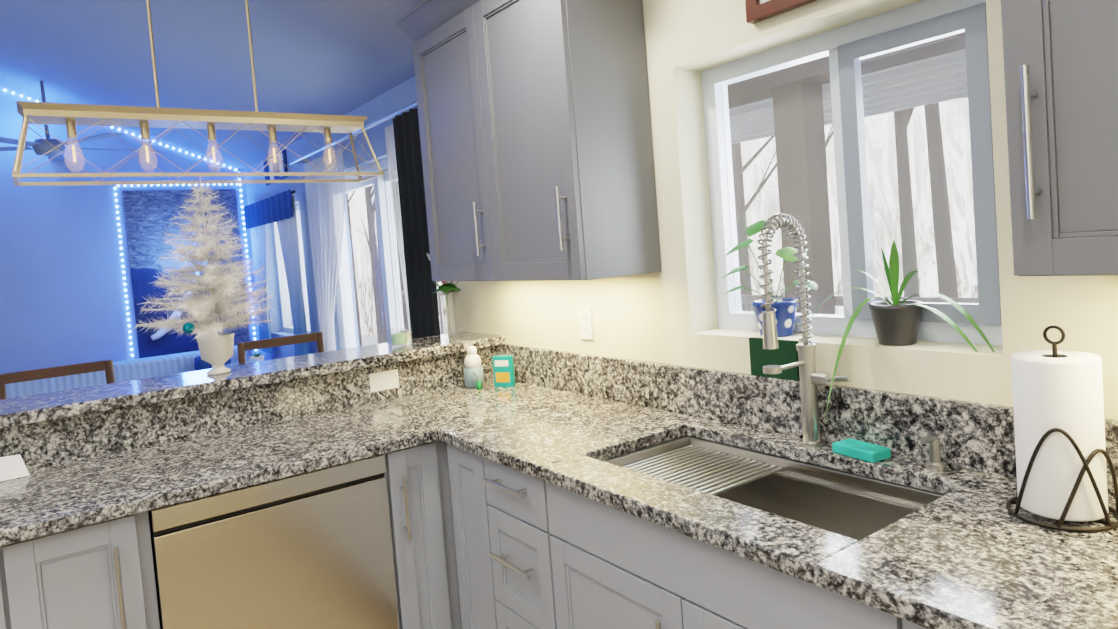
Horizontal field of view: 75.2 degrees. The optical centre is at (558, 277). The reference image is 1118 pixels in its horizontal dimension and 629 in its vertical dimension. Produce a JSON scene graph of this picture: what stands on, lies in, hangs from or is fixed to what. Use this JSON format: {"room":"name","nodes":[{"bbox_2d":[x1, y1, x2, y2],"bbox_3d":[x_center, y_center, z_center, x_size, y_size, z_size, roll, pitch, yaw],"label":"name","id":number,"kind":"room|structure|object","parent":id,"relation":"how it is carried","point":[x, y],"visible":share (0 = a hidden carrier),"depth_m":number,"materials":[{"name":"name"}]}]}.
{"room":"kitchen","nodes":[
{"label":"kitchen","id":0,"kind":"room"},
{"bbox_2d":[0,85,261,373],"bbox_3d":[-5.340,-0.686,4.945,6.000,4.690,0.150,-6,3,-36],"label":"wall","id":1,"kind":"structure","parent":0,"point":[63,298],"depth_m":5.86,"materials":[{"name":"blue paint"}]},
{"bbox_2d":[114,185,133,356],"bbox_3d":[-3.631,-0.050,6.066,0.036,1.431,0.022,-6,3,-36],"label":"lights","id":2,"kind":"object","parent":1,"relation":"attached to","point":[118,224],"depth_m":6.05,"materials":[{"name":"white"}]},
{"bbox_2d":[122,189,249,357],"bbox_3d":[-3.220,-0.021,6.328,0.880,1.480,0.077,-6,3,-36],"label":"canvas","id":3,"kind":"object","parent":1,"relation":"attached to","point":[150,215],"visible":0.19,"depth_m":6.19,"materials":[{"name":"blue fabric"}]},
{"bbox_2d":[131,179,247,257],"bbox_3d":[-3.222,-0.498,6.367,0.867,0.711,0.022,-6,3,-36],"label":"lights","id":4,"kind":"object","parent":1,"relation":"attached to","point":[239,179],"depth_m":6.60,"materials":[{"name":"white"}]},
{"bbox_2d":[0,0,423,169],"bbox_3d":[-3.055,-1.944,1.644,6.350,2.533,8.200,-6,3,-36],"label":"ceiling","id":5,"kind":"structure","parent":0,"point":[333,57],"depth_m":4.05,"materials":[{"name":"paint"}]},
{"bbox_2d":[0,81,161,159],"bbox_3d":[-3.717,-1.150,5.284,1.440,0.537,1.416,-6,3,-36],"label":"ceiling fan","id":6,"kind":"object","parent":5,"relation":"hanging from","point":[41,146],"visible":0.81,"depth_m":5.19,"materials":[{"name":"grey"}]},
{"bbox_2d":[12,0,383,185],"bbox_3d":[-1.304,-0.893,2.651,1.203,1.073,0.253,-6,3,-36],"label":"pendant light","id":7,"kind":"object","parent":5,"relation":"hanging from","point":[70,116],"visible":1,"depth_m":2.58,"materials":[{"name":"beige metal"}]},
{"bbox_2d":[0,346,496,469],"bbox_3d":[-1.448,0.953,2.424,2.947,1.058,0.129,-6,3,-36],"label":"backsplash","id":8,"kind":"structure","parent":0,"point":[51,442],"depth_m":2.53,"materials":[{"name":"stone"}]},
{"bbox_2d":[0,331,504,428],"bbox_3d":[-1.546,0.406,2.451,2.977,0.040,0.380,-6,3,-36],"label":"bar","id":9,"kind":"object","parent":8,"relation":"on","point":[24,410],"visible":0.92,"depth_m":2.58,"materials":[{"name":"stone"}]},
{"bbox_2d":[133,169,274,374],"bbox_3d":[-1.297,-0.024,2.649,0.498,0.760,0.521,-6,3,-36],"label":"decor","id":10,"kind":"object","parent":9,"relation":"on","point":[216,349],"visible":1,"depth_m":2.62,"materials":[{"name":"white"}]},
{"bbox_2d":[391,328,407,346],"bbox_3d":[-0.674,0.254,3.058,0.069,0.075,0.070,-6,3,-36],"label":"candle jar","id":11,"kind":"object","parent":9,"relation":"on","point":[398,338],"visible":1,"depth_m":3.03,"materials":[{"name":"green glass"}]},
{"bbox_2d":[400,329,411,343],"bbox_3d":[-0.666,0.257,3.150,0.054,0.060,0.054,-6,3,-36],"label":"candle jar","id":12,"kind":"object","parent":9,"relation":"on","point":[408,334],"visible":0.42,"depth_m":3.14,"materials":[{"name":"clear glass"}]},
{"bbox_2d":[427,253,460,336],"bbox_3d":[-0.506,0.073,3.262,0.146,0.391,0.166,-6,3,-36],"label":"vase","id":13,"kind":"object","parent":9,"relation":"on","point":[445,288],"visible":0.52,"depth_m":3.26,"materials":[{"name":"clear glass"}]},
{"bbox_2d":[369,369,398,392],"bbox_3d":[-0.695,0.412,2.888,0.120,0.074,0.009,-6,3,-36],"label":"outlet","id":14,"kind":"object","parent":8,"relation":"attached to","point":[384,380],"visible":1,"depth_m":2.89,"materials":[{"name":"white plastic"}]},
{"bbox_2d":[244,0,1117,419],"bbox_3d":[-0.394,0.139,3.545,0.200,2.420,8.200,-6,3,-36],"label":"wall","id":15,"kind":"structure","parent":0,"point":[668,314],"depth_m":2.25,"materials":[{"name":"beige paint"}]},
{"bbox_2d":[263,150,287,185],"bbox_3d":[-2.264,-0.868,5.783,0.022,0.210,0.600,-6,3,-36],"label":"sign","id":16,"kind":"object","parent":15,"relation":"attached to","point":[267,168],"visible":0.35,"depth_m":5.69,"materials":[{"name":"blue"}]},
{"bbox_2d":[244,189,308,355],"bbox_3d":[-2.281,0.005,5.822,0.069,1.270,1.500,-6,3,-36],"label":"window curtain","id":17,"kind":"object","parent":15,"relation":"attached to","point":[280,209],"visible":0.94,"depth_m":5.52,"materials":[{"name":"blue fabric"}]},
{"bbox_2d":[273,205,310,332],"bbox_3d":[-2.125,-0.053,5.967,0.070,1.050,1.150,-6,3,-36],"label":"living room window","id":18,"kind":"structure","parent":15,"relation":"in","point":[285,306],"depth_m":6.38,"materials":[{"name":"white glass"}]},
{"bbox_2d":[289,101,417,164],"bbox_3d":[-1.235,-0.824,4.293,0.110,0.044,2.220,-6,3,-36],"label":"curtain rod","id":19,"kind":"object","parent":15,"relation":"attached to","point":[299,160],"visible":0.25,"depth_m":4.08,"materials":[{"name":"silver metal"}]},
{"bbox_2d":[303,147,345,351],"bbox_3d":[-1.491,0.270,4.848,0.024,2.150,0.800,-6,3,-36],"label":"sheer curtain","id":20,"kind":"object","parent":19,"relation":"hanging from","point":[326,206],"visible":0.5,"depth_m":4.89,"materials":[{"name":"white fabric"}]},
{"bbox_2d":[385,124,410,331],"bbox_3d":[-0.800,0.260,3.892,0.021,2.150,0.220,-6,3,-36],"label":"sheer curtain","id":21,"kind":"object","parent":19,"relation":"hanging from","point":[391,158],"visible":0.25,"depth_m":3.89,"materials":[{"name":"white fabric"}]},
{"bbox_2d":[393,106,440,338],"bbox_3d":[-0.669,0.259,3.617,0.050,2.155,0.340,-6,3,-36],"label":"curtain","id":22,"kind":"object","parent":19,"relation":"hanging from","point":[423,306],"visible":0.46,"depth_m":3.59,"materials":[{"name":"black fabric"}]},
{"bbox_2d":[336,158,447,348],"bbox_3d":[-0.987,0.331,4.410,0.100,2.050,1.800,-6,3,-36],"label":"door frame","id":23,"kind":"structure","parent":15,"relation":"in","point":[390,273],"depth_m":4.39,"materials":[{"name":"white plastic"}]},
{"bbox_2d":[395,0,660,280],"bbox_3d":[-0.150,-0.523,2.618,0.366,1.070,1.118,-6,3,-36],"label":"upper cabinet","id":24,"kind":"object","parent":15,"relation":"attached to","point":[536,139],"visible":1,"depth_m":2.31,"materials":[{"name":"grey wood"}]},
{"bbox_2d":[578,307,593,339],"bbox_3d":[0.098,0.170,2.687,0.010,0.120,0.074,-6,3,-36],"label":"outlet","id":25,"kind":"object","parent":15,"relation":"attached to","point":[585,322],"visible":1,"depth_m":2.68,"materials":[{"name":"white plastic"}]},
{"bbox_2d":[722,220,817,336],"bbox_3d":[0.584,0.004,2.056,0.202,0.331,0.326,-6,3,-36],"label":"potted plant","id":26,"kind":"object","parent":15,"relation":"on","point":[785,312],"visible":0.73,"depth_m":2.04,"materials":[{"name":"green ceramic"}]},
{"bbox_2d":[745,0,816,23],"bbox_3d":[0.598,-0.844,1.830,0.026,0.310,0.320,-6,3,-36],"label":"picture frame","id":27,"kind":"object","parent":15,"relation":"attached to","point":[758,10],"visible":1,"depth_m":1.90,"materials":[{"name":"brown wood"}]},
{"bbox_2d":[701,0,1002,345],"bbox_3d":[0.765,-0.251,1.969,0.072,0.820,0.900,-6,3,-36],"label":"kitchen window","id":28,"kind":"structure","parent":15,"relation":"in","point":[847,49],"depth_m":1.89,"materials":[{"name":"white plastic"}]},
{"bbox_2d":[811,241,994,421],"bbox_3d":[0.797,0.131,1.748,0.232,0.442,0.507,-6,3,-36],"label":"potted plant","id":29,"kind":"object","parent":15,"relation":"on","point":[895,323],"visible":0.96,"depth_m":1.75,"materials":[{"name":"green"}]},
{"bbox_2d":[1001,0,1117,275],"bbox_3d":[1.116,-0.542,0.868,0.366,1.070,1.098,-6,3,-36],"label":"upper cabinet","id":30,"kind":"object","parent":15,"relation":"attached to","point":[1061,73],"visible":1,"depth_m":1.13,"materials":[{"name":"grey wood"}]},
{"bbox_3d":[-2.782,1.643,1.804,6.350,0.060,8.200,-6,3,-36],"label":"floor","id":31,"kind":"structure","parent":0,"visible":0},
{"bbox_2d":[0,537,51,628],"bbox_3d":[-1.638,1.084,1.826,0.585,0.878,0.607,-6,3,-36],"label":"base cabinet","id":32,"kind":"object","parent":31,"relation":"on","point":[23,597],"depth_m":1.72,"materials":[{"name":"grey wood"}]},
{"bbox_2d":[0,404,439,545],"bbox_3d":[-1.489,0.609,1.909,2.280,0.035,0.660,-6,3,-36],"label":"countertop","id":33,"kind":"structure","parent":32,"relation":"on","point":[56,498],"depth_m":2.11,"materials":[{"name":"stone"}]},
{"bbox_2d":[0,454,29,480],"bbox_3d":[-1.623,0.560,2.139,0.100,0.058,0.068,-6,3,-36],"label":"tag","id":34,"kind":"object","parent":33,"relation":"on","point":[13,467],"visible":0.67,"depth_m":2.14,"materials":[{"name":"white paper"}]},
{"bbox_2d":[0,359,115,399],"bbox_3d":[-1.876,0.927,2.799,0.432,1.141,0.432,-6,3,-36],"label":"bar stool","id":35,"kind":"object","parent":31,"relation":"on","point":[107,366],"visible":0.15,"depth_m":2.92,"materials":[{"name":"brown wood"}]},
{"bbox_2d":[40,511,159,628],"bbox_3d":[-1.354,1.053,2.032,0.369,0.878,0.607,-6,3,-36],"label":"base cabinet","id":36,"kind":"object","parent":31,"relation":"on","point":[101,575],"depth_m":1.81,"materials":[{"name":"grey wood"}]},
{"bbox_2d":[6,345,250,398],"bbox_3d":[-3.377,1.086,5.624,2.050,0.800,0.880,-6,3,-36],"label":"sofa","id":37,"kind":"object","parent":31,"relation":"on","point":[148,367],"visible":0.02,"depth_m":5.83,"materials":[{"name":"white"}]},
{"bbox_2d":[224,359,258,366],"bbox_3d":[-2.292,1.017,4.436,0.730,0.880,0.800,-4,3,-1],"label":"armchair","id":38,"kind":"object","parent":31,"relation":"on","point":[247,361],"visible":0.02,"depth_m":4.68,"materials":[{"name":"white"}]},
{"bbox_2d":[148,454,398,628],"bbox_3d":[-0.933,1.012,2.314,0.636,0.872,0.588,-6,3,-36],"label":"dishwasher","id":39,"kind":"object","parent":31,"relation":"on","point":[310,550],"visible":0.73,"depth_m":2.07,"materials":[{"name":"silver metal"}]},
{"bbox_2d":[237,332,324,363],"bbox_3d":[-1.166,0.850,3.313,0.432,1.141,0.432,-6,3,-36],"label":"bar stool","id":40,"kind":"object","parent":31,"relation":"on","point":[242,347],"visible":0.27,"depth_m":3.42,"materials":[{"name":"brown wood"}]},
{"bbox_2d":[384,440,455,628],"bbox_3d":[-0.615,0.973,2.567,0.174,0.878,0.607,-6,3,-36],"label":"base cabinet","id":41,"kind":"object","parent":31,"relation":"on","point":[418,512],"depth_m":2.33,"materials":[{"name":"grey wood"}]},
{"bbox_2d":[440,441,495,628],"bbox_3d":[-0.030,0.933,2.465,0.607,0.878,0.274,-6,3,-36],"label":"base cabinet","id":42,"kind":"object","parent":31,"relation":"on","point":[479,542],"depth_m":2.30,"materials":[{"name":"grey wood"}]},
{"bbox_2d":[480,435,739,628],"bbox_3d":[0.145,0.930,2.224,0.607,0.878,0.446,-6,3,-36],"label":"base cabinet","id":43,"kind":"object","parent":31,"relation":"on","point":[559,558],"depth_m":1.77,"materials":[{"name":"grey wood"}]},
{"bbox_2d":[848,598,927,628],"bbox_3d":[0.942,0.919,1.121,0.607,0.878,0.604,-6,3,-36],"label":"base cabinet","id":44,"kind":"object","parent":31,"relation":"on","point":[860,615],"depth_m":1.16,"materials":[{"name":"grey wood"}]},
{"bbox_2d":[366,344,1117,628],"bbox_3d":[0.441,0.395,1.708,0.637,0.185,3.249,-6,3,-36],"label":"countertop","id":45,"kind":"structure","parent":44,"relation":"on","point":[966,550],"depth_m":1.60,"materials":[{"name":"stone"}]},
{"bbox_2d":[463,346,483,387],"bbox_3d":[-0.348,0.369,3.002,0.082,0.172,0.113,-6,3,-36],"label":"soap bottle","id":46,"kind":"object","parent":45,"relation":"on","point":[473,370],"visible":0.92,"depth_m":2.99,"materials":[{"name":"white plastic"}]},
{"bbox_2d":[476,380,481,389],"bbox_3d":[-0.326,0.438,2.956,0.022,0.035,0.022,-6,3,-36],"label":"bottle","id":47,"kind":"object","parent":45,"relation":"on","point":[479,385],"visible":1,"depth_m":2.95,"materials":[{"name":"green"}]},
{"bbox_2d":[492,355,514,386],"bbox_3d":[-0.226,0.384,2.972,0.080,0.125,0.032,-3,3,19],"label":"box","id":48,"kind":"object","parent":45,"relation":"on","point":[503,370],"visible":1,"depth_m":2.96,"materials":[{"name":"teal cardboard"}]},
{"bbox_2d":[604,436,943,540],"bbox_3d":[0.468,0.596,1.729,0.420,0.219,0.815,-6,3,-36],"label":"sink","id":49,"kind":"object","parent":45,"relation":"in","point":[853,506],"visible":0.1,"depth_m":1.81,"materials":[{"name":"silver metal"}]},
{"bbox_2d":[622,445,781,495],"bbox_3d":[0.330,0.516,1.908,0.388,0.011,0.326,-6,3,-36],"label":"drying rack","id":50,"kind":"object","parent":49,"relation":"in","point":[711,472],"visible":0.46,"depth_m":1.92,"materials":[{"name":"silver metal"}]},
{"bbox_2d":[749,337,799,380],"bbox_3d":[0.594,0.224,2.003,0.014,0.106,0.155,-6,3,-36],"label":"pad","id":51,"kind":"object","parent":45,"relation":"on","point":[785,352],"visible":0.86,"depth_m":1.99,"materials":[{"name":"green"}]},
{"bbox_2d":[757,213,850,447],"bbox_3d":[0.602,0.137,1.779,0.194,0.598,0.153,-6,3,-36],"label":"faucet","id":52,"kind":"object","parent":45,"relation":"on","point":[810,378],"visible":1,"depth_m":1.83,"materials":[{"name":"silver metal"}]},
{"bbox_2d":[832,438,890,462],"bbox_3d":[0.728,0.417,1.749,0.065,0.024,0.120,-6,3,-28],"label":"sponge","id":53,"kind":"object","parent":45,"relation":"on","point":[862,450],"visible":1,"depth_m":1.73,"materials":[{"name":"teal"}]},
{"bbox_2d":[919,435,945,471],"bbox_3d":[0.822,0.388,1.602,0.071,0.081,0.040,-6,3,-36],"label":"soap dispenser","id":54,"kind":"object","parent":45,"relation":"on","point":[934,463],"visible":0.9,"depth_m":1.60,"materials":[{"name":"silver metal"}]},
{"bbox_2d":[1005,325,1117,531],"bbox_3d":[0.908,0.260,1.320,0.178,0.348,0.178,-6,3,-36],"label":"paper towel holder","id":55,"kind":"object","parent":45,"relation":"on","point":[1106,521],"visible":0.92,"depth_m":1.26,"materials":[{"name":"black metal"}]},
{"bbox_2d":[1011,350,1107,521],"bbox_3d":[0.909,0.282,1.321,0.136,0.280,0.136,-6,3,-36],"label":"paper towel roll","id":56,"kind":"object","parent":55,"relation":"on","point":[1063,391],"visible":0.9,"depth_m":1.27,"materials":[{"name":"white paper"}]},
{"bbox_3d":[-2.173,1.036,5.366,0.400,0.740,0.650,-6,3,-36],"label":"side table","id":57,"kind":"object","parent":31,"relation":"on","visible":0},
{"bbox_2d":[249,352,264,360],"bbox_3d":[-2.249,0.615,5.407,0.104,0.107,0.104,-6,3,-36],"label":"potted plant","id":58,"kind":"object","parent":57,"relation":"on","point":[258,356],"visible":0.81,"depth_m":5.38,"materials":[{"name":"white"}]},
{"label":"outside","id":59,"kind":"structure","parent":0,"visible":0},
{"bbox_2d":[348,98,977,336],"bbox_3d":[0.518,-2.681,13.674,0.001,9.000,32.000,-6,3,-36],"label":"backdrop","id":60,"kind":"structure","parent":59,"point":[918,198],"depth_m":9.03,"materials":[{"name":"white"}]},
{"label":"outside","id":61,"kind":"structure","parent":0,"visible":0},
{"bbox_2d":[346,97,965,345],"bbox_3d":[0.542,-2.286,10.502,2.150,8.500,22.539,-6,3,-36],"label":"trees","id":62,"kind":"object","parent":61,"point":[902,179],"depth_m":7.22,"materials":[{"name":"grey plant"}]},
{"bbox_2d":[401,32,977,333],"bbox_3d":[-0.111,0.300,6.092,3.195,2.830,13.500,-6,3,-36],"label":"pergola","id":63,"kind":"object","parent":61,"point":[829,306],"depth_m":2.99,"materials":[{"name":"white wood"}]}
]}

